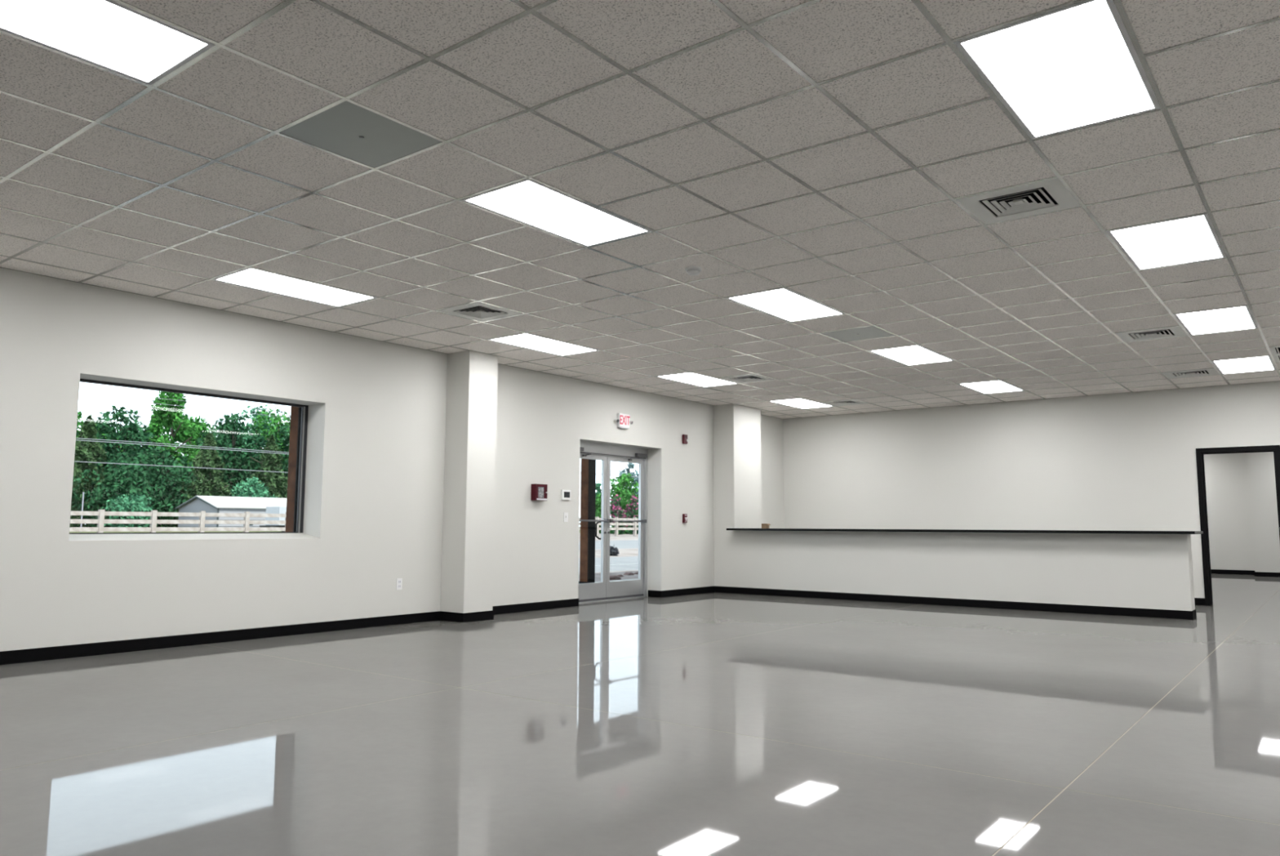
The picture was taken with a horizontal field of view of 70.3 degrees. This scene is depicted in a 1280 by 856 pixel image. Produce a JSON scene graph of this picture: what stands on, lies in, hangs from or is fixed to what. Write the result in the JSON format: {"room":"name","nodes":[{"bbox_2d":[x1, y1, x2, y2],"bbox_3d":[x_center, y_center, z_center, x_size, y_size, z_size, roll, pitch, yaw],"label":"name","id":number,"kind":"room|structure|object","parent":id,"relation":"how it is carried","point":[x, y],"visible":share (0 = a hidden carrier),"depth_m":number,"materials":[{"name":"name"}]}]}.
{"room":"empty commercial space","nodes":[
{"label":"empty commercial space","id":0,"kind":"room"},
{"bbox_2d":[0,267,784,650],"bbox_3d":[0.178,0.957,13.707,0.754,3.189,31.200,-4,-8,37],"label":"wall","id":1,"kind":"structure","parent":0,"point":[422,465],"depth_m":9.56,"materials":[{"name":"white paint"}]},
{"bbox_2d":[68,377,319,541],"bbox_3d":[-4.106,0.346,8.523,0.365,1.391,2.313,-4,-8,37],"label":"window","id":2,"kind":"structure","parent":1,"relation":"in","point":[73,536],"depth_m":8.75,"materials":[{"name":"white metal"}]},
{"bbox_2d":[0,585,714,664],"bbox_3d":[-3.226,2.001,9.072,0.650,0.102,19.527,-4,-8,37],"label":"baseboard","id":3,"kind":"structure","parent":1,"relation":"attached to","point":[11,656],"depth_m":8.76,"materials":[{"name":"black rubber"}]},
{"bbox_2d":[395,577,402,589],"bbox_3d":[-2.644,1.713,9.981,0.010,0.124,0.073,-4,-8,37],"label":"wall outlet","id":4,"kind":"object","parent":1,"relation":"attached to","point":[399,580],"visible":1,"depth_m":9.98,"materials":[{"name":"white plastic"}]},
{"bbox_2d":[530,483,547,500],"bbox_3d":[-1.299,0.832,11.746,0.099,0.210,0.216,-4,-8,37],"label":"fire alarm","id":5,"kind":"object","parent":1,"relation":"attached to","point":[538,491],"visible":1,"depth_m":11.70,"materials":[{"name":"red plastic"}]},
{"bbox_2d":[560,488,570,499],"bbox_3d":[-0.994,0.897,12.195,0.028,0.134,0.169,-4,-8,37],"label":"thermostat","id":6,"kind":"object","parent":1,"relation":"attached to","point":[565,494],"visible":1,"depth_m":12.17,"materials":[{"name":"white plastic"}]},
{"bbox_2d":[563,512,568,521],"bbox_3d":[-0.991,1.196,12.178,0.016,0.124,0.083,-4,-8,37],"label":"light switch","id":7,"kind":"object","parent":1,"relation":"attached to","point":[565,514],"visible":1,"depth_m":12.17,"materials":[{"name":"white plastic"}]},
{"bbox_2d":[577,441,648,603],"bbox_3d":[-0.497,1.378,13.323,0.210,2.265,1.888,-4,-8,37],"label":"door","id":8,"kind":"structure","parent":1,"relation":"in","point":[606,589],"depth_m":13.41,"materials":[{"name":"silver metal"}]},
{"bbox_2d":[614,413,633,428],"bbox_3d":[-0.234,-0.099,13.247,0.072,0.212,0.389,-4,-8,37],"label":"exit sign","id":9,"kind":"object","parent":1,"relation":"attached to","point":[623,420],"visible":1,"depth_m":13.21,"materials":[{"name":"white plastic"}]},
{"bbox_2d":[614,417,619,422],"bbox_3d":[-0.333,-0.108,13.120,0.059,0.066,0.069,5,-8,-40],"label":"lamp","id":10,"kind":"object","parent":9,"relation":"attached to","point":[617,420],"depth_m":13.11,"materials":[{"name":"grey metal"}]},
{"bbox_2d":[682,513,687,522],"bbox_3d":[0.714,1.426,14.346,0.048,0.140,0.086,-4,-8,37],"label":"station","id":11,"kind":"object","parent":1,"relation":"attached to","point":[684,515],"visible":1,"depth_m":14.32,"materials":[{"name":"red"}]},
{"bbox_2d":[682,434,688,444],"bbox_3d":[0.723,0.178,14.476,0.058,0.150,0.098,-4,-8,37],"label":"fire alarm strobe","id":12,"kind":"object","parent":1,"relation":"attached to","point":[685,439],"visible":1,"depth_m":14.45,"materials":[{"name":"red"}]},
{"bbox_2d":[0,0,1279,418],"bbox_3d":[4.859,-1.070,10.290,12.568,0.364,31.200,-4,-8,37],"label":"ceiling","id":13,"kind":"structure","parent":0,"point":[824,152],"depth_m":5.32,"materials":[{"name":"grey tile"}]},
{"bbox_2d":[0,0,214,85],"bbox_3d":[-2.377,-1.668,3.522,0.585,0.060,1.194,-4,-8,37],"label":"ceiling light","id":14,"kind":"object","parent":13,"relation":"attached to","point":[110,35],"visible":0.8,"depth_m":3.74,"materials":[{"name":"grey plastic"}]},
{"bbox_2d":[213,267,377,306],"bbox_3d":[-2.925,-1.218,7.774,0.585,0.060,1.194,-4,-8,37],"label":"ceiling light","id":15,"kind":"object","parent":13,"relation":"attached to","point":[251,277],"visible":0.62,"depth_m":7.74,"materials":[{"name":"grey plastic"}]},
{"bbox_2d":[279,101,441,167],"bbox_3d":[-1.446,-1.514,4.718,0.585,0.018,0.585,-4,-8,37],"label":"access panel","id":16,"kind":"object","parent":13,"relation":"attached to","point":[348,130],"visible":1,"depth_m":4.70,"materials":[{"name":"silver metal"}]},
{"bbox_2d":[435,301,523,321],"bbox_3d":[-1.511,-1.152,8.604,0.585,0.120,0.585,-4,-8,37],"label":"ceiling vent","id":17,"kind":"object","parent":13,"relation":"in","point":[478,311],"visible":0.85,"depth_m":8.64,"materials":[{"name":"white metal"}]},
{"bbox_2d":[488,333,598,355],"bbox_3d":[-1.061,-0.954,10.171,0.585,0.060,1.194,-4,-8,37],"label":"ceiling light","id":18,"kind":"object","parent":13,"relation":"attached to","point":[531,341],"visible":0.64,"depth_m":10.15,"materials":[{"name":"grey plastic"}]},
{"bbox_2d":[461,178,652,247],"bbox_3d":[-0.513,-1.405,5.919,0.585,0.060,1.194,-4,-8,37],"label":"ceiling light","id":19,"kind":"object","parent":13,"relation":"attached to","point":[528,202],"visible":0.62,"depth_m":5.87,"materials":[{"name":"grey plastic"}]},
{"bbox_2d":[684,266,702,275],"bbox_3d":[0.418,-1.222,7.112,0.132,0.052,0.132,-4,-8,37],"label":"smoke detector","id":20,"kind":"object","parent":13,"relation":"attached to","point":[691,270],"visible":1,"depth_m":7.07,"materials":[{"name":"white plastic"}]},
{"bbox_2d":[657,372,737,386],"bbox_3d":[0.802,-0.691,12.568,0.585,0.060,1.194,-4,-8,37],"label":"ceiling light","id":21,"kind":"object","parent":13,"relation":"attached to","point":[691,378],"visible":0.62,"depth_m":12.56,"materials":[{"name":"grey plastic"}]},
{"bbox_2d":[720,373,776,382],"bbox_3d":[1.471,-0.731,12.440,0.585,0.120,0.585,-4,-8,37],"label":"ceiling vent","id":22,"kind":"object","parent":13,"relation":"in","point":[751,377],"visible":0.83,"depth_m":12.47,"materials":[{"name":"white metal"}]},
{"bbox_2d":[726,287,845,322],"bbox_3d":[1.350,-1.142,8.316,0.585,0.060,1.194,-4,-8,37],"label":"ceiling light","id":23,"kind":"object","parent":13,"relation":"attached to","point":[784,304],"visible":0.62,"depth_m":8.28,"materials":[{"name":"grey plastic"}]},
{"bbox_2d":[768,398,833,408],"bbox_3d":[2.666,-0.427,14.966,0.585,0.060,1.194,-4,-8,37],"label":"ceiling light","id":24,"kind":"object","parent":13,"relation":"attached to","point":[802,403],"visible":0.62,"depth_m":14.99,"materials":[{"name":"grey plastic"}]},
{"bbox_2d":[820,399,866,405],"bbox_3d":[3.335,-0.467,14.837,0.585,0.120,0.585,-4,-8,37],"label":"ceiling vent","id":25,"kind":"object","parent":13,"relation":"in","point":[851,402],"visible":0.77,"depth_m":14.86,"materials":[{"name":"white metal"}]},
{"bbox_2d":[821,325,895,342],"bbox_3d":[2.282,-0.987,9.513,0.585,0.018,0.585,-4,-8,37],"label":"access panel","id":26,"kind":"object","parent":13,"relation":"attached to","point":[870,331],"visible":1,"depth_m":9.50,"materials":[{"name":"silver metal"}]},
{"bbox_2d":[869,344,954,365],"bbox_3d":[3.214,-0.878,10.714,0.585,0.060,1.194,-4,-8,37],"label":"ceiling light","id":27,"kind":"object","parent":13,"relation":"attached to","point":[912,354],"visible":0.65,"depth_m":10.71,"materials":[{"name":"grey plastic"}]},
{"bbox_2d":[958,379,1023,393],"bbox_3d":[5.078,-0.615,13.111,0.585,0.060,1.194,-4,-8,37],"label":"ceiling light","id":28,"kind":"object","parent":13,"relation":"attached to","point":[993,386],"visible":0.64,"depth_m":13.08,"materials":[{"name":"grey plastic"}]},
{"bbox_2d":[955,177,1080,224],"bbox_3d":[2.348,-1.452,5.637,0.585,0.120,0.585,-4,-8,37],"label":"ceiling vent","id":29,"kind":"object","parent":13,"relation":"in","point":[1051,195],"visible":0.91,"depth_m":5.68,"materials":[{"name":"white metal"}]},
{"bbox_2d":[953,0,1160,139],"bbox_3d":[1.898,-1.593,4.065,0.585,0.060,1.194,-4,-8,37],"label":"ceiling light","id":30,"kind":"object","parent":13,"relation":"attached to","point":[1077,65],"visible":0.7,"depth_m":3.99,"materials":[{"name":"grey plastic"}]},
{"bbox_2d":[1115,325,1187,342],"bbox_3d":[5.330,-1.031,9.473,0.585,0.120,0.585,-4,-8,37],"label":"ceiling vent","id":31,"kind":"object","parent":13,"relation":"in","point":[1171,331],"visible":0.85,"depth_m":9.50,"materials":[{"name":"white metal"}]},
{"bbox_2d":[1106,213,1226,270],"bbox_3d":[3.762,-1.329,6.462,0.585,0.060,1.194,-4,-8,37],"label":"ceiling light","id":32,"kind":"object","parent":13,"relation":"attached to","point":[1190,239],"visible":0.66,"depth_m":6.41,"materials":[{"name":"grey plastic"}]},
{"bbox_2d":[1161,368,1219,378],"bbox_3d":[7.194,-0.767,11.870,0.585,0.120,0.585,-4,-8,37],"label":"ceiling vent","id":33,"kind":"object","parent":13,"relation":"in","point":[1208,371],"visible":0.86,"depth_m":11.90,"materials":[{"name":"white metal"}]},
{"bbox_2d":[1173,305,1257,335],"bbox_3d":[5.626,-1.066,8.859,0.585,0.060,1.194,-4,-8,37],"label":"ceiling light","id":34,"kind":"object","parent":13,"relation":"attached to","point":[1239,317],"visible":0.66,"depth_m":8.83,"materials":[{"name":"grey plastic"}]},
{"bbox_2d":[1211,355,1275,373],"bbox_3d":[7.490,-0.802,11.257,0.585,0.060,1.194,-4,-8,37],"label":"ceiling light","id":35,"kind":"object","parent":13,"relation":"attached to","point":[1263,362],"visible":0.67,"depth_m":11.24,"materials":[{"name":"grey plastic"}]},
{"bbox_2d":[1269,346,1279,355],"bbox_3d":[7.413,-0.943,10.169,0.585,0.109,0.585,-4,-8,37],"label":"ceiling vent","id":36,"kind":"object","parent":13,"relation":"in","point":[1275,350],"visible":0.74,"depth_m":10.35,"materials":[{"name":"white metal"}]},
{"bbox_2d":[1272,354,1279,362],"bbox_3d":[7.786,-0.891,10.649,0.585,0.109,0.585,-4,-8,37],"label":"ceiling vent","id":37,"kind":"object","parent":13,"relation":"in","point":[1277,357],"visible":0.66,"depth_m":10.80,"materials":[{"name":"white metal"}]},
{"bbox_2d":[0,573,1279,855],"bbox_3d":[4.910,2.267,10.011,12.658,0.160,31.400,-4,-8,37],"label":"floor","id":38,"kind":"structure","parent":0,"point":[713,723],"depth_m":4.72,"materials":[{"name":"grey"}]},
{"bbox_2d":[734,529,1195,610],"bbox_3d":[4.143,1.984,12.910,6.365,1.011,0.300,-4,-8,37],"label":"wall","id":39,"kind":"structure","parent":0,"point":[1123,570],"depth_m":12.34,"materials":[{"name":"white paint"}]},
{"bbox_2d":[714,585,1196,619],"bbox_3d":[3.990,2.446,12.970,6.758,0.102,0.311,-4,-8,37],"label":"baseboard","id":40,"kind":"structure","parent":39,"relation":"attached to","point":[1134,611],"depth_m":12.34,"materials":[{"name":"black rubber"}]},
{"bbox_2d":[726,528,1203,533],"bbox_3d":[4.186,1.460,12.929,6.471,0.034,0.795,-4,-8,37],"label":"countertop","id":41,"kind":"structure","parent":39,"relation":"on","point":[748,529],"depth_m":12.15,"materials":[{"name":"black stone"}]},
{"bbox_2d":[761,523,770,528],"bbox_3d":[2.019,1.565,14.523,0.123,0.076,0.090,-4,-8,37],"label":"cardboard box","id":42,"kind":"object","parent":41,"relation":"on","point":[763,525],"visible":1,"depth_m":14.50,"materials":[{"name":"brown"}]},
{"bbox_2d":[782,381,1279,597],"bbox_3d":[7.501,0.950,13.350,12.058,3.189,0.140,-4,-8,37],"label":"wall","id":43,"kind":"structure","parent":0,"point":[1122,461],"depth_m":14.37,"materials":[{"name":"white paint"}]},
{"bbox_2d":[1194,597,1204,604],"bbox_3d":[7.449,2.478,13.127,12.058,0.102,0.011,-4,-8,37],"label":"baseboard","id":44,"kind":"structure","parent":43,"relation":"attached to","point":[1198,601],"depth_m":12.79,"materials":[{"name":"black rubber"}]},
{"bbox_2d":[1195,444,1279,605],"bbox_3d":[8.375,1.368,12.625,0.987,2.211,0.176,-4,-8,37],"label":"door frame","id":45,"kind":"structure","parent":43,"relation":"in","point":[1200,452],"depth_m":12.79,"materials":[{"name":"black metal"}]},
{"bbox_2d":[1204,451,1279,574],"bbox_3d":[13.679,1.823,21.296,12.058,3.189,0.900,-4,-8,37],"label":"wall","id":46,"kind":"structure","parent":0,"point":[1243,530],"depth_m":21.30,"materials":[{"name":"white paint"}]},
{"bbox_2d":[1210,568,1279,577],"bbox_3d":[13.623,3.350,21.069,12.058,0.102,0.761,-4,-8,37],"label":"baseboard","id":47,"kind":"structure","parent":46,"relation":"attached to","point":[1213,571],"depth_m":21.15,"materials":[{"name":"black rubber"}]},
{"label":"outside","id":48,"kind":"structure","parent":0,"visible":0},
{"bbox_2d":[78,440,638,477],"bbox_3d":[-17.440,3.085,78.282,0.043,0.443,120.000,-4,-8,37],"label":"power line","id":49,"kind":"object","parent":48,"point":[78,440],"visible":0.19,"depth_m":61.20,"materials":[{"name":"grey metal"}]},
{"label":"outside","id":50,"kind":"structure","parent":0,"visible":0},
{"bbox_2d":[75,437,638,476],"bbox_3d":[-17.637,2.980,78.447,0.039,0.396,120.000,-4,-8,37],"label":"power line","id":51,"kind":"object","parent":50,"point":[76,437],"visible":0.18,"depth_m":61.58,"materials":[{"name":"grey metal"}]},
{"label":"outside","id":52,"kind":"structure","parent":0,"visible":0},
{"bbox_2d":[76,461,601,488],"bbox_3d":[-17.446,4.514,78.130,0.043,0.118,120.000,-4,-8,37],"label":"power line","id":53,"kind":"object","parent":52,"point":[77,461],"visible":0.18,"depth_m":60.76,"materials":[{"name":"grey"}]},
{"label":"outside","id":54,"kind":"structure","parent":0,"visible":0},
{"bbox_2d":[80,390,290,413],"bbox_3d":[-17.625,0.109,78.753,0.023,0.306,120.000,-4,-8,37],"label":"power line","id":55,"kind":"object","parent":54,"point":[80,390],"visible":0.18,"depth_m":61.50,"materials":[{"name":"grey"}]},
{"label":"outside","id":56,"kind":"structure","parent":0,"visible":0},
{"bbox_2d":[80,395,290,417],"bbox_3d":[-17.429,0.466,78.561,0.023,0.256,120.000,-4,-8,37],"label":"power line","id":57,"kind":"object","parent":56,"point":[81,396],"visible":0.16,"depth_m":60.96,"materials":[{"name":"grey"}]},
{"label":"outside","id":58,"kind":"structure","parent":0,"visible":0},
{"bbox_2d":[578,555,638,573],"bbox_3d":[33.624,8.812,69.738,3.900,0.433,230.000,-4,-8,37],"label":"road","id":59,"kind":"structure","parent":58,"point":[628,562],"depth_m":25.36,"materials":[{"name":"grey asphalt"}]},
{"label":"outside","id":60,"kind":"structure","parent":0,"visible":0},
{"bbox_2d":[578,569,638,581],"bbox_3d":[37.453,8.628,66.781,5.780,0.396,230.000,-4,-8,37],"label":"ground","id":61,"kind":"structure","parent":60,"point":[597,575],"depth_m":21.32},
{"bbox_2d":[609,574,621,579],"bbox_3d":[-0.610,3.319,20.118,0.336,0.127,0.498,-4,-8,37],"label":"clod","id":62,"kind":"object","parent":61,"relation":"on","point":[611,576],"visible":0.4,"depth_m":19.99,"materials":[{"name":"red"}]},
{"bbox_2d":[623,571,634,574],"bbox_3d":[-0.256,3.457,21.533,0.214,0.093,0.344,-4,-8,37],"label":"clod","id":63,"kind":"object","parent":61,"relation":"on","point":[625,572],"visible":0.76,"depth_m":21.46,"materials":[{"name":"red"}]},
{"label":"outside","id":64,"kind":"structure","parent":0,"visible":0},
{"bbox_2d":[578,547,638,558],"bbox_3d":[30.737,8.913,71.971,3.400,0.416,230.000,-4,-8,37],"label":"median","id":65,"kind":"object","parent":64,"point":[631,551],"depth_m":31.16,"materials":[{"name":"beige concrete"}]},
{"bbox_2d":[609,545,619,555],"bbox_3d":[-0.880,4.049,29.429,0.431,0.568,0.504,1,-6,-6],"label":"shrub","id":66,"kind":"object","parent":65,"relation":"on","point":[613,550],"visible":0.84,"depth_m":29.33,"materials":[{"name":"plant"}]},
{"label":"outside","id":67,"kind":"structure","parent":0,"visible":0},
{"bbox_2d":[578,539,638,549],"bbox_3d":[27.335,9.031,74.603,5.200,0.478,230.000,-4,-8,37],"label":"road","id":68,"kind":"structure","parent":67,"point":[620,544],"depth_m":38.10,"materials":[{"name":"grey asphalt"}]},
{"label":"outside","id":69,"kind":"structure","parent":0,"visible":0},
{"bbox_2d":[578,532,638,540],"bbox_3d":[18.671,9.543,81.282,16.700,0.447,230.000,-4,-8,37],"label":"bank","id":70,"kind":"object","parent":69,"point":[623,536],"depth_m":46.27,"materials":[{"name":"beige concrete"}]},
{"bbox_2d":[69,509,638,536],"bbox_3d":[-2.704,5.017,46.298,0.140,1.000,65.125,-4,-8,37],"label":"rail fence","id":71,"kind":"object","parent":70,"relation":"on","point":[100,521],"visible":0.16,"depth_m":30.17,"materials":[{"name":"white wood"}]},
{"bbox_2d":[595,492,601,533],"bbox_3d":[-2.721,5.789,61.063,1.359,2.994,1.261,-4,-8,37],"label":"leafy shrub","id":72,"kind":"object","parent":70,"relation":"on","point":[598,499],"visible":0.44,"depth_m":60.76,"materials":[{"name":"green plant"}]},
{"bbox_2d":[609,493,629,534],"bbox_3d":[-1.317,5.137,52.965,1.458,2.587,1.493,-4,-8,37],"label":"flowering shrub","id":73,"kind":"object","parent":70,"relation":"on","point":[615,511],"visible":0.66,"depth_m":52.88,"materials":[{"name":"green plant"}]},
{"bbox_2d":[609,472,638,533],"bbox_3d":[-1.118,4.988,58.435,2.512,4.340,2.799,-1,-6,14],"label":"leafy shrub","id":74,"kind":"object","parent":70,"relation":"on","point":[625,494],"visible":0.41,"depth_m":58.02,"materials":[{"name":"green plant"}]},
{"bbox_2d":[625,493,638,533],"bbox_3d":[-0.375,5.291,55.073,1.201,2.734,1.198,-4,-8,37],"label":"flowering shrub","id":75,"kind":"object","parent":70,"relation":"on","point":[634,504],"visible":0.59,"depth_m":54.90,"materials":[{"name":"green plant"}]},
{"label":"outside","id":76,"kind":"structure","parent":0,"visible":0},
{"bbox_2d":[69,525,612,532],"bbox_3d":[-43.322,14.292,128.959,140.000,0.300,230.000,-4,-8,37],"label":"meadow","id":77,"kind":"structure","parent":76,"point":[161,526],"depth_m":58.23,"materials":[{"name":"green plant"}]},
{"bbox_2d":[70,410,84,524],"bbox_3d":[-49.389,3.639,79.319,4.659,10.752,4.433,-4,-8,37],"label":"leafy tree","id":78,"kind":"object","parent":77,"relation":"on","point":[79,413],"visible":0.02,"depth_m":79.65,"materials":[{"name":"green plant"}]},
{"bbox_2d":[80,492,84,526],"bbox_3d":[-34.398,5.236,56.011,0.106,2.560,0.106,-4,-8,37],"label":"utility pole","id":79,"kind":"object","parent":77,"relation":"on","point":[81,525],"visible":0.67,"depth_m":56.03,"materials":[{"name":"grey"}]},
{"bbox_2d":[69,413,109,526],"bbox_3d":[-43.109,3.517,70.937,5.490,9.270,5.405,-4,-8,37],"label":"cedar tree","id":80,"kind":"object","parent":77,"relation":"on","point":[87,451],"visible":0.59,"depth_m":70.41,"materials":[{"name":"green plant"}]},
{"bbox_2d":[80,423,123,452],"bbox_3d":[-57.072,5.095,95.492,7.166,11.887,7.106,-4,-8,37],"label":"leafy tree","id":81,"kind":"object","parent":77,"relation":"on","point":[104,434],"visible":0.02,"depth_m":95.46,"materials":[{"name":"green plant"}]},
{"bbox_2d":[69,448,161,526],"bbox_3d":[-41.124,5.398,71.291,6.489,7.727,6.221,2,-6,-19],"label":"leafy tree","id":82,"kind":"object","parent":77,"relation":"on","point":[129,484],"visible":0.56,"depth_m":70.26,"materials":[{"name":"green plant"}]},
{"bbox_2d":[84,404,161,519],"bbox_3d":[-44.630,3.933,76.713,7.292,11.772,6.738,-4,-8,37],"label":"leafy tree","id":83,"kind":"object","parent":77,"relation":"on","point":[105,428],"visible":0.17,"depth_m":76.39,"materials":[{"name":"green plant"}]},
{"bbox_2d":[103,492,154,526],"bbox_3d":[-38.990,6.691,69.606,3.833,3.642,3.874,-4,-8,37],"label":"leafy shrub","id":84,"kind":"object","parent":77,"relation":"on","point":[132,504],"visible":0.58,"depth_m":68.83,"materials":[{"name":"teal plant"}]},
{"bbox_2d":[120,418,150,461],"bbox_3d":[-54.787,5.133,98.502,6.892,12.072,6.329,-4,-8,37],"label":"leafy tree","id":85,"kind":"object","parent":77,"relation":"on","point":[143,427],"visible":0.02,"depth_m":98.11,"materials":[{"name":"green plant"}]},
{"bbox_2d":[144,410,164,525],"bbox_3d":[-47.397,4.082,88.614,3.009,11.857,3.007,-4,-8,37],"label":"leafy tree","id":86,"kind":"object","parent":77,"relation":"on","point":[156,428],"visible":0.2,"depth_m":88.44,"materials":[{"name":"green plant"}]},
{"bbox_2d":[132,446,197,527],"bbox_3d":[-38.974,5.247,74.689,5.284,7.540,5.788,-4,-7,35],"label":"leafy tree","id":87,"kind":"object","parent":77,"relation":"on","point":[168,487],"visible":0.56,"depth_m":73.86,"materials":[{"name":"green plant"}]},
{"bbox_2d":[140,391,204,519],"bbox_3d":[-42.480,2.840,81.990,6.071,13.135,7.627,-4,-8,37],"label":"leafy tree","id":88,"kind":"object","parent":77,"relation":"on","point":[181,427],"visible":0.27,"depth_m":82.06,"materials":[{"name":"green plant"}]},
{"bbox_2d":[163,471,204,527],"bbox_3d":[-37.261,6.056,75.054,4.383,5.141,4.379,-6,-9,45],"label":"cedar tree","id":89,"kind":"object","parent":77,"relation":"on","point":[197,486],"visible":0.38,"depth_m":74.90,"materials":[{"name":"green plant"}]},
{"bbox_2d":[161,422,216,525],"bbox_3d":[-50.942,5.573,102.705,7.838,12.775,7.651,-4,-8,37],"label":"leafy tree","id":90,"kind":"object","parent":77,"relation":"on","point":[193,442],"visible":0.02,"depth_m":102.77,"materials":[{"name":"green plant"}]},
{"bbox_2d":[176,414,222,464],"bbox_3d":[-45.440,4.630,94.002,6.713,11.926,5.677,-4,-8,37],"label":"leafy tree","id":91,"kind":"object","parent":77,"relation":"on","point":[202,424],"visible":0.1,"depth_m":93.95,"materials":[{"name":"green plant"}]},
{"bbox_2d":[180,431,231,496],"bbox_3d":[-38.216,4.769,80.635,5.745,8.877,5.319,-6,-8,43],"label":"cedar tree","id":92,"kind":"object","parent":77,"relation":"on","point":[210,478],"visible":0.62,"depth_m":80.12,"materials":[{"name":"green plant"}]},
{"bbox_2d":[212,420,246,445],"bbox_3d":[-49.137,5.619,106.950,8.658,13.108,8.194,-4,-8,37],"label":"leafy tree","id":93,"kind":"object","parent":77,"relation":"on","point":[219,420],"visible":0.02,"depth_m":105.96,"materials":[{"name":"green plant"}]},
{"bbox_2d":[174,495,286,527],"bbox_3d":[-30.357,6.920,72.601,6.340,2.760,10.470,-4,-8,37],"label":"shed","id":94,"kind":"object","parent":77,"relation":"on","point":[209,504],"visible":0.4,"depth_m":68.98,"materials":[{"name":"grey"}]},
{"bbox_2d":[195,412,268,496],"bbox_3d":[-39.620,4.175,88.156,7.252,11.640,7.189,-4,-8,37],"label":"leafy tree","id":95,"kind":"object","parent":77,"relation":"on","point":[235,460],"visible":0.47,"depth_m":87.93,"materials":[{"name":"green plant"}]},
{"bbox_2d":[230,476,277,497],"bbox_3d":[-33.463,6.960,78.288,4.234,5.542,4.227,-4,-8,37],"label":"leafy tree","id":96,"kind":"object","parent":77,"relation":"on","point":[250,488],"visible":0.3,"depth_m":78.03,"materials":[{"name":"teal plant"}]},
{"bbox_2d":[228,404,282,478],"bbox_3d":[-41.111,4.383,96.850,7.491,14.027,8.084,-4,-8,37],"label":"leafy tree","id":97,"kind":"object","parent":77,"relation":"on","point":[264,441],"visible":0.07,"depth_m":96.85,"materials":[{"name":"teal plant"}]},
{"bbox_2d":[244,410,276,446],"bbox_3d":[-45.110,5.361,111.060,7.942,15.269,7.761,-4,-8,37],"label":"leafy tree","id":98,"kind":"object","parent":77,"relation":"on","point":[266,411],"visible":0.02,"depth_m":110.70,"materials":[{"name":"green plant"}]},
{"bbox_2d":[249,434,288,497],"bbox_3d":[-35.178,5.160,86.173,5.485,9.298,5.341,-3,-7,25],"label":"cedar tree","id":99,"kind":"object","parent":77,"relation":"on","point":[271,460],"visible":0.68,"depth_m":85.95,"materials":[{"name":"green plant"}]},
{"bbox_2d":[249,406,290,495],"bbox_3d":[-37.638,4.257,94.672,7.162,12.875,7.505,-4,-8,37],"label":"leafy tree","id":100,"kind":"object","parent":77,"relation":"on","point":[278,419],"visible":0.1,"depth_m":94.16,"materials":[{"name":"green plant"}]},
{"bbox_2d":[250,415,290,496],"bbox_3d":[-34.963,4.787,91.895,8.881,13.040,9.123,-4,-8,37],"label":"leafy tree","id":101,"kind":"object","parent":77,"relation":"on","point":[283,428],"visible":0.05,"depth_m":90.96,"materials":[{"name":"green plant"}]},
{"bbox_2d":[259,506,286,531],"bbox_3d":[-23.456,6.191,61.639,1.850,1.716,4.200,-4,-8,37],"label":"trailer","id":102,"kind":"object","parent":77,"relation":"on","point":[269,509],"visible":0.16,"depth_m":60.18,"materials":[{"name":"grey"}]},
{"bbox_2d":[595,480,601,497],"bbox_3d":[-3.897,7.410,85.566,1.041,4.957,1.043,3,-7,-25],"label":"leafy tree","id":103,"kind":"object","parent":77,"relation":"on","point":[598,489],"visible":0.29,"depth_m":85.60,"materials":[{"name":"teal plant"}]},
{"bbox_2d":[618,462,638,493],"bbox_3d":[-1.219,7.765,105.457,3.113,8.489,2.790,-4,-8,37],"label":"leafy tree","id":104,"kind":"object","parent":77,"relation":"on","point":[631,465],"visible":0.23,"depth_m":105.52,"materials":[{"name":"green plant"}]},
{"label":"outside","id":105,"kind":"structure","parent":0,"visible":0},
{"bbox_2d":[595,577,638,582],"bbox_3d":[-3.059,2.574,12.486,3.082,0.288,26.000,-4,-8,37],"label":"floor","id":106,"kind":"structure","parent":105,"point":[633,578],"depth_m":18.19,"materials":[{"name":"grey concrete"}]},
{"bbox_2d":[285,405,301,531],"bbox_3d":[-4.641,0.963,12.294,0.250,2.862,0.250,-4,-8,37],"label":"porch post","id":107,"kind":"object","parent":106,"relation":"on","point":[295,411],"visible":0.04,"depth_m":12.24,"materials":[{"name":"black wood"}]},
{"bbox_2d":[578,457,595,583],"bbox_3d":[-0.982,1.480,17.001,0.250,2.862,0.250,-4,-8,37],"label":"porch post","id":108,"kind":"object","parent":106,"relation":"on","point":[588,477],"visible":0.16,"depth_m":16.89,"materials":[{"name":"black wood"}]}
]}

